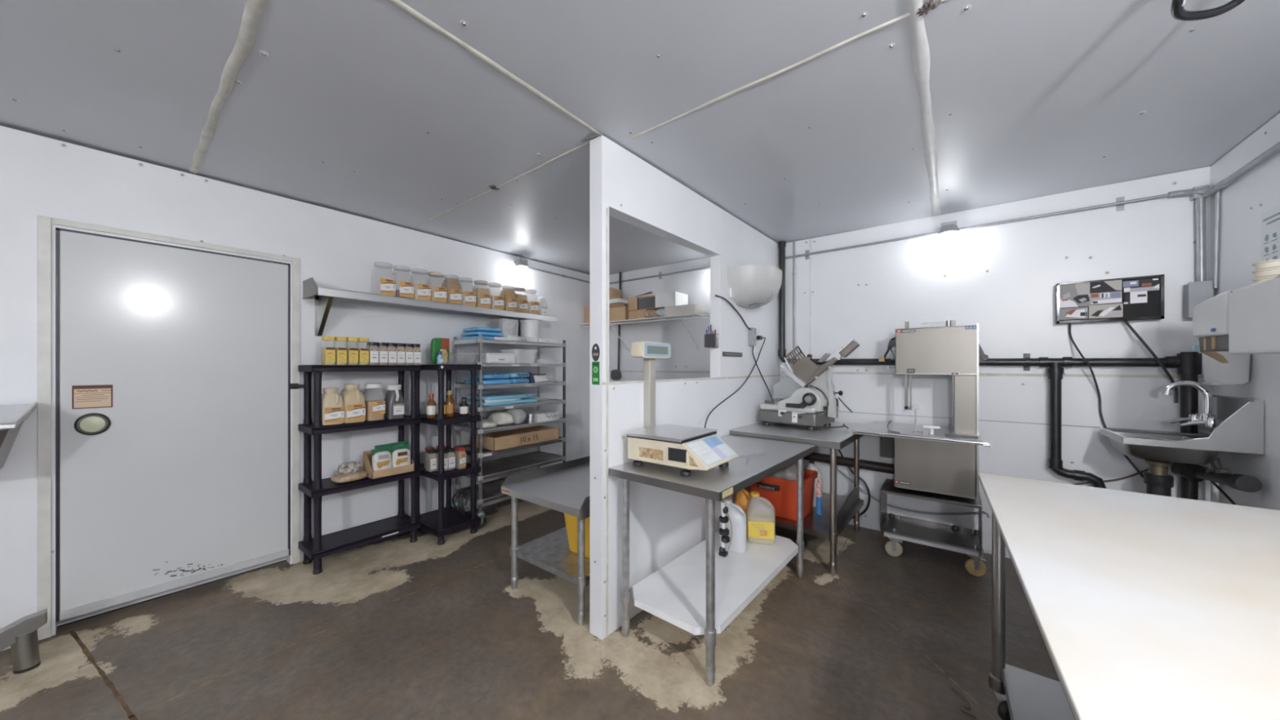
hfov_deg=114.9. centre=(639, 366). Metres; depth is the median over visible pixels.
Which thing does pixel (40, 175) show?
wall
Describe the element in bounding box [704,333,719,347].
pen holder
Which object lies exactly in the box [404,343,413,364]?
container
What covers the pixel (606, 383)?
trim
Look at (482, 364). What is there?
shelf
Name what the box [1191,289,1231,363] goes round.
dispenser
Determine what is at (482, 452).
shelf
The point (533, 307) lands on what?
spice jar
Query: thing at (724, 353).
knife strip
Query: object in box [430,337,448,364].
snack bag
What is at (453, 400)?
sauce bottle
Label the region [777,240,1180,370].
drain pipe
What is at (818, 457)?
pipe
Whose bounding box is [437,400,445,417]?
sauce bottle
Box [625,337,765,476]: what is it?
scale
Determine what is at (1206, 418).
faucet
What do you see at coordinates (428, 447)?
container
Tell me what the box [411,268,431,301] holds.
spice jar
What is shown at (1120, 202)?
conduit
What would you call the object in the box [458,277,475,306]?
spice jar
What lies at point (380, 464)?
print
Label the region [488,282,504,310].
spice jar
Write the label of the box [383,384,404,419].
jug
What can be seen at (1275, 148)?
conduit
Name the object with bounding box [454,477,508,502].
shelf
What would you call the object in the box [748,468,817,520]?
bin
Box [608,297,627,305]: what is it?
lid
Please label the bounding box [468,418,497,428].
plastic bag
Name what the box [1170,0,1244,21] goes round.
hose
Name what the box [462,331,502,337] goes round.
pack
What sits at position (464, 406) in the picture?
sauce bottle
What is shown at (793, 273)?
conduit
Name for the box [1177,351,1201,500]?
pipe
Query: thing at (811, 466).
spray bottle
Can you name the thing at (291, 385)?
clip
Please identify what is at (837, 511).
table
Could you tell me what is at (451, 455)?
jar
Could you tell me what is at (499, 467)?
shelf
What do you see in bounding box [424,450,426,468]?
jar
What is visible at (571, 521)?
bin
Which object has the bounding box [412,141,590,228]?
trim
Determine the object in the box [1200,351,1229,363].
towel
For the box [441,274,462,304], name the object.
spice jar
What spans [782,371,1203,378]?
trim
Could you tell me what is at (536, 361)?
plastic tub
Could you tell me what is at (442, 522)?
shelf unit
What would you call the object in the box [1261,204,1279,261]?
notice
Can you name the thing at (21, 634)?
table
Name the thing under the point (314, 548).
shelf unit
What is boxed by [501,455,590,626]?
table
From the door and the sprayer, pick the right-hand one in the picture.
the sprayer
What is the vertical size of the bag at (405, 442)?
0.227 m
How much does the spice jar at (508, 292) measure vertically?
0.274 m
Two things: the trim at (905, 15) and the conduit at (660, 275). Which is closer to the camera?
the trim at (905, 15)
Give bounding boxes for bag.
[330,461,368,483]
[371,446,391,471]
[374,443,393,467]
[391,444,410,467]
[393,440,407,446]
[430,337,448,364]
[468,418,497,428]
[487,411,512,426]
[502,407,527,423]
[768,464,796,480]
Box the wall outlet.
[755,328,762,342]
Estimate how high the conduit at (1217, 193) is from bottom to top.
0.571 m
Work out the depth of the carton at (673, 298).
4.54 m
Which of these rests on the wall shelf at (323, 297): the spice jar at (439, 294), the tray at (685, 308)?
the spice jar at (439, 294)
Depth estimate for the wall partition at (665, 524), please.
2.56 m
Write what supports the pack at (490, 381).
on the rack
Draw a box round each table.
[0,402,47,674]
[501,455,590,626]
[608,435,815,686]
[729,421,866,576]
[977,472,1279,719]
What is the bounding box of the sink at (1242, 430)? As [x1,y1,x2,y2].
[1100,395,1264,464]
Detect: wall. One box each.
[0,125,590,651]
[608,165,1210,558]
[1210,112,1279,510]
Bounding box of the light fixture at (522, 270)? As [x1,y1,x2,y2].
[517,266,527,282]
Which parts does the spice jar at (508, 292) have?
lid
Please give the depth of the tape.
2.19 m
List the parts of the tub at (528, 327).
lid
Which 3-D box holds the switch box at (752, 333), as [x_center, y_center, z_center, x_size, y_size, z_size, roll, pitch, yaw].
[0.983,-0.258,3.565,0.052,0.155,0.066,0,0,37]
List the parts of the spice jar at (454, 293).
lid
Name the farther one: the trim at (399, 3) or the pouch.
the pouch
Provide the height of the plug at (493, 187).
0.018 m
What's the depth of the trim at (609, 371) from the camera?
4.99 m
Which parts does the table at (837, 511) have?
leg, leg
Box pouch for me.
[440,350,447,364]
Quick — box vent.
[749,304,759,306]
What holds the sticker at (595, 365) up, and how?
attached to the wall partition at (665, 524)
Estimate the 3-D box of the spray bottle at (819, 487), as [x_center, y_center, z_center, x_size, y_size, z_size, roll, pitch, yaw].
[1.411,1.021,3.225,0.042,0.284,0.050,0,0,37]
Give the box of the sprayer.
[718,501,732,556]
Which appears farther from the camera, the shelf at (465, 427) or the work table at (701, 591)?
the shelf at (465, 427)
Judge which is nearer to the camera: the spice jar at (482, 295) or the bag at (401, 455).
the bag at (401, 455)
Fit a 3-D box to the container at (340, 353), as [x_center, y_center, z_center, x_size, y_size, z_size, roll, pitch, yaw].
[-2.195,-0.113,2.990,0.097,0.204,0.066,0,0,37]
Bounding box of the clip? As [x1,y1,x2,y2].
[289,383,303,389]
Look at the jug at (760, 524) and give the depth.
2.80 m
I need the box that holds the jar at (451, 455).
[446,452,454,470]
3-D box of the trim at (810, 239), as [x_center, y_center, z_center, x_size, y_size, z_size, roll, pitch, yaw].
[1.650,-0.585,3.959,0.018,1.291,0.003,0,0,37]
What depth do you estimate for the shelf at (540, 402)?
3.95 m
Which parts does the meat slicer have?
power cord, name plate, control plate, crank handle, control plate, carriage plate, clamp knob, blade, carriage arm, push plate, chute plate, column trim, index knob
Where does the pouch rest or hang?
on the shelf unit at (442, 522)
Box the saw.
[852,320,990,499]
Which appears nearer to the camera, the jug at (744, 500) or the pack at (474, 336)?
the jug at (744, 500)
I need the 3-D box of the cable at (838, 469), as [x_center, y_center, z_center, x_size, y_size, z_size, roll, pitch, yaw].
[2.203,1.054,3.490,1.138,0.343,0.040,0,0,37]
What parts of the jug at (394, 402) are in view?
lid, handle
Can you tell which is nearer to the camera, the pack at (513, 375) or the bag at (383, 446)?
the bag at (383, 446)
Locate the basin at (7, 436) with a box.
[0,420,23,469]
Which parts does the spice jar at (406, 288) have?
lid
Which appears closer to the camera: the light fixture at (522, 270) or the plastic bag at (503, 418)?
the plastic bag at (503, 418)
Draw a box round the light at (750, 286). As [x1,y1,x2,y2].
[727,264,782,308]
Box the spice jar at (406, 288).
[393,265,413,298]
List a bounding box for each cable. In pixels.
[828,463,984,515]
[837,448,870,518]
[1073,463,1173,484]
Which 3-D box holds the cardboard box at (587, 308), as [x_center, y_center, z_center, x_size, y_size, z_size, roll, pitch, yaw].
[-0.613,-0.670,5.386,0.150,0.239,0.180,0,0,37]
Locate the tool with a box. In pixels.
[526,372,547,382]
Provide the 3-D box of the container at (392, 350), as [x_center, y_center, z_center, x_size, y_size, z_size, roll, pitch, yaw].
[-1.990,-0.099,3.259,0.092,0.175,0.062,0,0,37]
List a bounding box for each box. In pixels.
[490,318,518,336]
[584,305,590,324]
[608,287,621,299]
[608,302,635,324]
[610,369,621,380]
[627,291,658,311]
[627,309,659,320]
[748,327,755,346]
[1183,280,1213,318]
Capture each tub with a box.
[500,349,537,363]
[519,319,540,337]
[533,359,558,363]
[536,296,547,315]
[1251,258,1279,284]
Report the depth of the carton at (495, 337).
3.89 m
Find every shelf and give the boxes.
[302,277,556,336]
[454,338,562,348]
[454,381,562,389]
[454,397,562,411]
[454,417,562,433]
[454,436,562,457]
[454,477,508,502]
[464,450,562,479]
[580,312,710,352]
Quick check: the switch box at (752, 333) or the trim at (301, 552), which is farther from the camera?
the switch box at (752, 333)
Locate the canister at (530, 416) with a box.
[527,413,533,422]
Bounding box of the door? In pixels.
[55,227,290,622]
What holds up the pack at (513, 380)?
on the rack
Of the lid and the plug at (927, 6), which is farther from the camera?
the lid
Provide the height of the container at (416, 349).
0.175 m
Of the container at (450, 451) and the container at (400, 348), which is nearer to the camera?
the container at (400, 348)
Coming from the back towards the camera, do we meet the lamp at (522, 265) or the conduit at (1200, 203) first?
the lamp at (522, 265)
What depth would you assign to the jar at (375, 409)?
3.15 m
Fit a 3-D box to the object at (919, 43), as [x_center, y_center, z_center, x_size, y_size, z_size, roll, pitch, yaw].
[1.280,-1.235,1.828,0.080,0.014,3.800,0,0,37]
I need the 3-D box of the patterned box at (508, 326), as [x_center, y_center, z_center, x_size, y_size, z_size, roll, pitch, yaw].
[-1.382,-0.388,4.165,0.150,0.184,0.225,0,0,37]
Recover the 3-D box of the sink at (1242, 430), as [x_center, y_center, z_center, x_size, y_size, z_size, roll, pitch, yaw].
[3.137,0.359,2.415,0.479,0.375,0.454,0,0,37]
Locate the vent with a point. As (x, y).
(750, 305)
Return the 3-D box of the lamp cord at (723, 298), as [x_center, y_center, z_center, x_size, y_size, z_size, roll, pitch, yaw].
[0.789,-0.433,3.349,0.049,0.246,0.558,0,0,45]
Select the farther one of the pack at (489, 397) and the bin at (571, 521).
the pack at (489, 397)
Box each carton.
[363,450,414,479]
[469,352,515,363]
[470,425,559,451]
[493,336,506,340]
[500,335,537,342]
[525,410,559,422]
[537,337,555,342]
[655,291,688,308]
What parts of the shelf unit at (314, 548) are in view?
post, post, post, post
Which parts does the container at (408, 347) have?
lid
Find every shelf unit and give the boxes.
[297,364,422,574]
[417,364,480,545]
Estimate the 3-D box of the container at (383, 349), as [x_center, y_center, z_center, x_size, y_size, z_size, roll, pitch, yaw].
[-2.029,-0.099,3.207,0.092,0.175,0.062,0,0,37]
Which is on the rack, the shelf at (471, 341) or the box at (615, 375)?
the shelf at (471, 341)
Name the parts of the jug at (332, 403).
lid, handle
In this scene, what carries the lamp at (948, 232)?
attached to the wall at (1002, 278)
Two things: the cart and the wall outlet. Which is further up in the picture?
the wall outlet
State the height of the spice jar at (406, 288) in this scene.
0.274 m
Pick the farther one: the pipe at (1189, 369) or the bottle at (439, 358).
the bottle at (439, 358)
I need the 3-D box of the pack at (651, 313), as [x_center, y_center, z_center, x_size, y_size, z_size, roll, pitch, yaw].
[0.152,-0.606,4.736,0.212,0.105,0.228,0,0,37]
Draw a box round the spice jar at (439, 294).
[427,271,447,302]
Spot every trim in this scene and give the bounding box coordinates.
[36,550,303,631]
[37,215,300,640]
[189,0,266,173]
[389,0,600,134]
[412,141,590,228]
[601,207,780,637]
[608,370,710,373]
[628,13,910,139]
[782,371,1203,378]
[809,239,811,358]
[838,411,1210,434]
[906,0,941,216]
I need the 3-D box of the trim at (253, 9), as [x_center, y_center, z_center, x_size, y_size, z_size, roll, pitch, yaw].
[-0.838,-1.236,1.037,5.090,0.012,0.064,0,0,38]
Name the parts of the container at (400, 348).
lid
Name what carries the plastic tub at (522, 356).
on the rack
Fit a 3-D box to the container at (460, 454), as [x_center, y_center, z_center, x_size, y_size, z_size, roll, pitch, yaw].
[-1.545,0.785,3.513,0.092,0.175,0.062,0,0,37]
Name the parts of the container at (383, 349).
lid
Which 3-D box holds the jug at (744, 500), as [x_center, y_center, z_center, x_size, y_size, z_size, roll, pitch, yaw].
[0.763,1.043,3.005,0.127,0.338,0.120,0,0,20]
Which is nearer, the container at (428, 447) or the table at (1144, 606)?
the table at (1144, 606)
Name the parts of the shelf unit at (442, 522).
post, post, post, post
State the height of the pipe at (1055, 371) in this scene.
1.448 m
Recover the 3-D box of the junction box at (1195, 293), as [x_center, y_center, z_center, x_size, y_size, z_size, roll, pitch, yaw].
[3.450,-0.410,2.529,0.095,0.220,0.091,0,0,37]
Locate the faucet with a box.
[1162,380,1226,427]
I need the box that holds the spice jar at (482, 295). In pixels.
[471,280,490,308]
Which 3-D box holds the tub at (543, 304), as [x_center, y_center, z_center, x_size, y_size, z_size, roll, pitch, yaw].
[-1.098,-0.663,4.549,0.114,0.224,0.104,0,0,37]
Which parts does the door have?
release knob, notice plate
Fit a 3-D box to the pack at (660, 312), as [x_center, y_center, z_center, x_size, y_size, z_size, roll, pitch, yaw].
[0.288,-0.608,4.632,0.158,0.108,0.208,0,0,37]
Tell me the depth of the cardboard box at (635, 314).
4.81 m
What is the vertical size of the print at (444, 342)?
0.180 m
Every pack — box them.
[460,335,493,339]
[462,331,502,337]
[463,326,502,332]
[464,378,511,385]
[466,392,538,402]
[466,397,537,406]
[467,373,510,379]
[495,372,529,377]
[507,377,528,383]
[644,309,661,319]
[657,307,665,316]
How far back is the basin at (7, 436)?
1.97 m
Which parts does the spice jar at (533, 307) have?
lid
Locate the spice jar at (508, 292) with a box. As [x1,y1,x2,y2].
[499,284,517,311]
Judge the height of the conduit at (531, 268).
0.032 m
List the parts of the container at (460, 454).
lid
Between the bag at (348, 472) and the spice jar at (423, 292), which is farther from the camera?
the spice jar at (423, 292)
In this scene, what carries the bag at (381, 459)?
in the carton at (367, 456)
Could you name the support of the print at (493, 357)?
attached to the carton at (490, 357)
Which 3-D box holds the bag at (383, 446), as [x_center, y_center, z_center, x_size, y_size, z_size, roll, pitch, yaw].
[-2.036,0.737,3.265,0.066,0.227,0.136,0,0,31]
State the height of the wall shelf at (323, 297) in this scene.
0.405 m
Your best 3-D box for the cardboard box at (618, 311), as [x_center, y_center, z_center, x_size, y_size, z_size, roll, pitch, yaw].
[-0.254,-0.669,5.123,0.380,0.236,0.349,0,0,37]
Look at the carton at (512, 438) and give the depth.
4.07 m
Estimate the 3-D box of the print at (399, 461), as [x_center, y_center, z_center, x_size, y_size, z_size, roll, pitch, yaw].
[-1.913,0.761,3.283,0.017,0.051,0.091,0,0,37]
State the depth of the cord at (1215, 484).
2.26 m
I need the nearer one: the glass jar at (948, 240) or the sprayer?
the sprayer
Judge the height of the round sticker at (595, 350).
0.096 m
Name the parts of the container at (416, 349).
lid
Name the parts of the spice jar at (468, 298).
lid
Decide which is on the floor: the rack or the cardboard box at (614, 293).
the rack
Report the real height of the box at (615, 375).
0.138 m
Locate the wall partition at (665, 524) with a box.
[590,135,779,639]
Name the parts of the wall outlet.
plate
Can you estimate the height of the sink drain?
0.884 m
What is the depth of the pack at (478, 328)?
3.82 m
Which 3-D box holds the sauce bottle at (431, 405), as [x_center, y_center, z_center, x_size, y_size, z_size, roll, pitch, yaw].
[-1.748,0.330,3.429,0.074,0.199,0.074,0,0,37]
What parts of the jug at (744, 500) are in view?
handle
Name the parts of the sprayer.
knob, knob, knob, knob, knob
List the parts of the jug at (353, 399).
lid, handle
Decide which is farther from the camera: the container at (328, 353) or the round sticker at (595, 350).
the container at (328, 353)
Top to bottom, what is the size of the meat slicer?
0.738 m
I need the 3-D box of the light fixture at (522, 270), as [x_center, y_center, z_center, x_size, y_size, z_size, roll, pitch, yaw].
[-1.290,-1.004,4.482,0.104,0.162,0.104,0,0,37]
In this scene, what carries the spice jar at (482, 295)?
on the wall shelf at (323, 297)
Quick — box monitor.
[1055,274,1177,478]
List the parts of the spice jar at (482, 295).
lid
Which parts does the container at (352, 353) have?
lid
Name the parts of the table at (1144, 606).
leg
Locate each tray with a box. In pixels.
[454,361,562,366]
[664,303,704,318]
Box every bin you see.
[564,513,590,558]
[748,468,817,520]
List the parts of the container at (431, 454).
lid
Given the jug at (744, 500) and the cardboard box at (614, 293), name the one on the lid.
the cardboard box at (614, 293)
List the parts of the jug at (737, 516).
handle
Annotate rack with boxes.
[451,334,565,528]
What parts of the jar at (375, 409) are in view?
lid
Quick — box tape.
[581,133,605,141]
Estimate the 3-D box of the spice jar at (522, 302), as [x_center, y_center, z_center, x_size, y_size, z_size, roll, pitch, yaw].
[-1.274,-0.688,4.312,0.138,0.274,0.136,0,0,37]
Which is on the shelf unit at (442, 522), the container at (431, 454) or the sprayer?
the container at (431, 454)
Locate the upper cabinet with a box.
[1228,276,1279,354]
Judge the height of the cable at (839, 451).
0.842 m
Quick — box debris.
[951,686,977,718]
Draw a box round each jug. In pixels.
[321,387,344,425]
[340,383,365,423]
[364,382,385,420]
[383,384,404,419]
[720,497,746,552]
[734,488,752,515]
[746,491,774,543]
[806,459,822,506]
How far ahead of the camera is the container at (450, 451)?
3.45 m
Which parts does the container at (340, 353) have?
lid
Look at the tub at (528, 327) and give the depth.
4.30 m
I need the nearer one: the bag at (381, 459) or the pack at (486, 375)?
the bag at (381, 459)
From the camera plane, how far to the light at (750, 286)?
3.24 m
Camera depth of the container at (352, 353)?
3.02 m
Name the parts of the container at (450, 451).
lid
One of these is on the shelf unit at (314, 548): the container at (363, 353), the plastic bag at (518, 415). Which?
the container at (363, 353)
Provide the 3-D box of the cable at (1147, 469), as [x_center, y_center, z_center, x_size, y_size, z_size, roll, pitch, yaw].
[3.220,0.715,2.714,0.589,0.281,0.064,0,0,44]
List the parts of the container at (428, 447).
lid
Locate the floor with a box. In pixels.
[0,497,1059,719]
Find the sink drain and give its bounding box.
[1143,457,1262,502]
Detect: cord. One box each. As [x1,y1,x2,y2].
[452,490,468,515]
[715,294,751,329]
[738,452,764,464]
[829,397,852,429]
[1209,480,1236,505]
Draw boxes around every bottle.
[426,393,436,417]
[436,351,443,364]
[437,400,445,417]
[444,391,453,417]
[448,390,454,414]
[459,396,468,416]
[815,477,822,515]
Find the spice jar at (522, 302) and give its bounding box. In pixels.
[513,287,528,313]
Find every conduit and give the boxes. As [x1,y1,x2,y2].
[515,263,590,283]
[608,266,710,284]
[785,193,1168,259]
[792,240,795,355]
[1195,197,1206,281]
[1202,142,1279,198]
[1213,191,1220,288]
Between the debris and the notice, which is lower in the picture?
the debris
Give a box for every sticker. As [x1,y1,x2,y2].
[591,343,599,361]
[591,361,599,384]
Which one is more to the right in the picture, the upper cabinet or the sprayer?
the upper cabinet
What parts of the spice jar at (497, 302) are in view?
lid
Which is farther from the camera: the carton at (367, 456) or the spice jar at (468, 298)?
the spice jar at (468, 298)
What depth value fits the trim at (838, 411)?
3.04 m
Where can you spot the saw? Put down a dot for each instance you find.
(935, 459)
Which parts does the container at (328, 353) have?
lid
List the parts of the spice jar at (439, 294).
lid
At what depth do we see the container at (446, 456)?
3.41 m
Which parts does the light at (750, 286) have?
plate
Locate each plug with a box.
[488,185,499,190]
[915,0,941,16]
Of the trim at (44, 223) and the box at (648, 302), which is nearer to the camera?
the trim at (44, 223)
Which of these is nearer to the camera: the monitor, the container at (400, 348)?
the monitor
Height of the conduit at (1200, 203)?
0.535 m
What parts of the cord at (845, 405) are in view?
cord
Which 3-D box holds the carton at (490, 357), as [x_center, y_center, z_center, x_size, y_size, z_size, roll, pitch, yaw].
[-1.421,-0.076,3.940,0.301,0.094,0.300,0,0,37]
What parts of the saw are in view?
guide post, warning plate, fence post, slide rail, tension lever, blade, model plate, blue symbol plate, hinge handle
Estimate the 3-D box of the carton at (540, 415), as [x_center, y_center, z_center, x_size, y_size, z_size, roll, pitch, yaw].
[-1.048,0.530,4.360,0.243,0.084,0.290,0,0,37]
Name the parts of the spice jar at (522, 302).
lid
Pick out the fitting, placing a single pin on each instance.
(1197, 192)
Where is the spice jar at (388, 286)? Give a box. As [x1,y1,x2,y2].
[373,262,395,296]
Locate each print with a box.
[376,460,389,468]
[395,457,408,465]
[440,337,448,354]
[489,354,513,362]
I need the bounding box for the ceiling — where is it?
[0,0,1279,275]
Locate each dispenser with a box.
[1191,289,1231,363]
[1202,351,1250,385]
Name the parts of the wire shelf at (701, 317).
rail, rail, rail, rail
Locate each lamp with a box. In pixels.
[514,257,528,284]
[937,220,959,256]
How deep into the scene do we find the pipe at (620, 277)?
5.38 m
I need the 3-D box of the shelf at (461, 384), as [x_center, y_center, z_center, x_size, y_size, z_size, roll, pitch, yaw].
[-1.287,0.180,4.178,0.444,0.050,1.020,0,0,37]
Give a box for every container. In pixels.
[321,336,335,364]
[333,336,346,364]
[346,337,358,364]
[355,337,368,364]
[365,342,378,364]
[377,342,387,364]
[386,342,396,364]
[395,342,404,364]
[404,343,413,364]
[412,343,421,364]
[424,446,435,468]
[426,448,436,471]
[436,448,448,471]
[444,447,455,470]
[454,446,466,469]
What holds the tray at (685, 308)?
on the wire shelf at (701, 317)
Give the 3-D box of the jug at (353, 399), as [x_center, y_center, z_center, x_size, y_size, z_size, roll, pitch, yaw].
[-2.168,0.277,3.082,0.153,0.284,0.136,0,0,37]
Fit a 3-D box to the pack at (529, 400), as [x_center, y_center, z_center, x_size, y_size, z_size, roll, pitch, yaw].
[-1.367,0.347,4.061,0.404,0.050,0.668,0,0,37]
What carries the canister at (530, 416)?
on the rack
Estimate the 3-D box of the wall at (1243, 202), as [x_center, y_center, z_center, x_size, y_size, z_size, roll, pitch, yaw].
[1.487,0.107,-0.223,0.106,2.686,7.050,0,0,37]
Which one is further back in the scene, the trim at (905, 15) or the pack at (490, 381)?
the pack at (490, 381)
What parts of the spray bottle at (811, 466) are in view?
handle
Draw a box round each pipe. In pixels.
[617,271,621,369]
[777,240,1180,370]
[803,452,893,474]
[1047,362,1106,488]
[1177,351,1201,500]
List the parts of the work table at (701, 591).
leg, leg, leg, leg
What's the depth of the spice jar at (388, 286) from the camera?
3.25 m
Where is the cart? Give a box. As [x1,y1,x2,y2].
[880,478,989,576]
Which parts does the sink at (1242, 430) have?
bowl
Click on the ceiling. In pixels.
(364, 108)
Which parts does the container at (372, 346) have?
lid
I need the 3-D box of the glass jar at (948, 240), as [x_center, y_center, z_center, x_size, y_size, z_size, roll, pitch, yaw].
[2.438,-0.964,3.228,0.104,0.162,0.104,0,0,37]
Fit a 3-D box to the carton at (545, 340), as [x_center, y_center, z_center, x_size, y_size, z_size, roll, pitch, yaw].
[-1.087,-0.267,4.377,0.301,0.044,0.230,0,0,37]
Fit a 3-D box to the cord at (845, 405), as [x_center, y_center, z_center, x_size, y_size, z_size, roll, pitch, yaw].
[1.710,0.389,3.441,0.154,0.234,0.361,0,0,37]
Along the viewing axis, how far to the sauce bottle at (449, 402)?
3.48 m
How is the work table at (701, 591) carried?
on the floor
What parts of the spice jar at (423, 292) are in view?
lid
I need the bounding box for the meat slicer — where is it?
[751,337,859,430]
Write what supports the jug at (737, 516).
on the work table at (701, 591)
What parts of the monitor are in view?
power cord, power cord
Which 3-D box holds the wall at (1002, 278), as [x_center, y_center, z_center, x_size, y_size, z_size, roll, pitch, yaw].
[1.521,0.105,4.119,5.320,2.689,0.107,0,0,37]
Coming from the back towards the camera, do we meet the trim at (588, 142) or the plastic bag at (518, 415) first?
the plastic bag at (518, 415)
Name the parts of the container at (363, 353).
lid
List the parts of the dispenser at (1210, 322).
feed lever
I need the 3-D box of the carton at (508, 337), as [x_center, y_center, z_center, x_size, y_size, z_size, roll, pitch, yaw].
[-1.269,-0.270,4.139,0.301,0.049,0.340,0,0,37]
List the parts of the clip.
clip plate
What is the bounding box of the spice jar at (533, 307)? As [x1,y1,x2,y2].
[524,288,539,314]
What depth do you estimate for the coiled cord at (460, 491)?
3.61 m
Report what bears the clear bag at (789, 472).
in the bin at (778, 495)
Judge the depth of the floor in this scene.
2.10 m
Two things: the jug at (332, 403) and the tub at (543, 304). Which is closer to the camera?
the jug at (332, 403)
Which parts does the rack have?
post, post, post, post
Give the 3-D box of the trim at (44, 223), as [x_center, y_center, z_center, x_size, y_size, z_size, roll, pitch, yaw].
[-2.854,0.325,2.596,0.012,2.250,1.095,0,0,37]
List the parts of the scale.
weighing plate, power cord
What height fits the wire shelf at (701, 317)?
0.373 m
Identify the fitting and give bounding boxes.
[1167,184,1222,200]
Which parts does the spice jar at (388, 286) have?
lid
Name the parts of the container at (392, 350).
lid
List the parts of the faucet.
lever handle, lever handle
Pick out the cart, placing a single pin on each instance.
(898, 528)
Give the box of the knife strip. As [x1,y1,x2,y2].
[722,351,742,356]

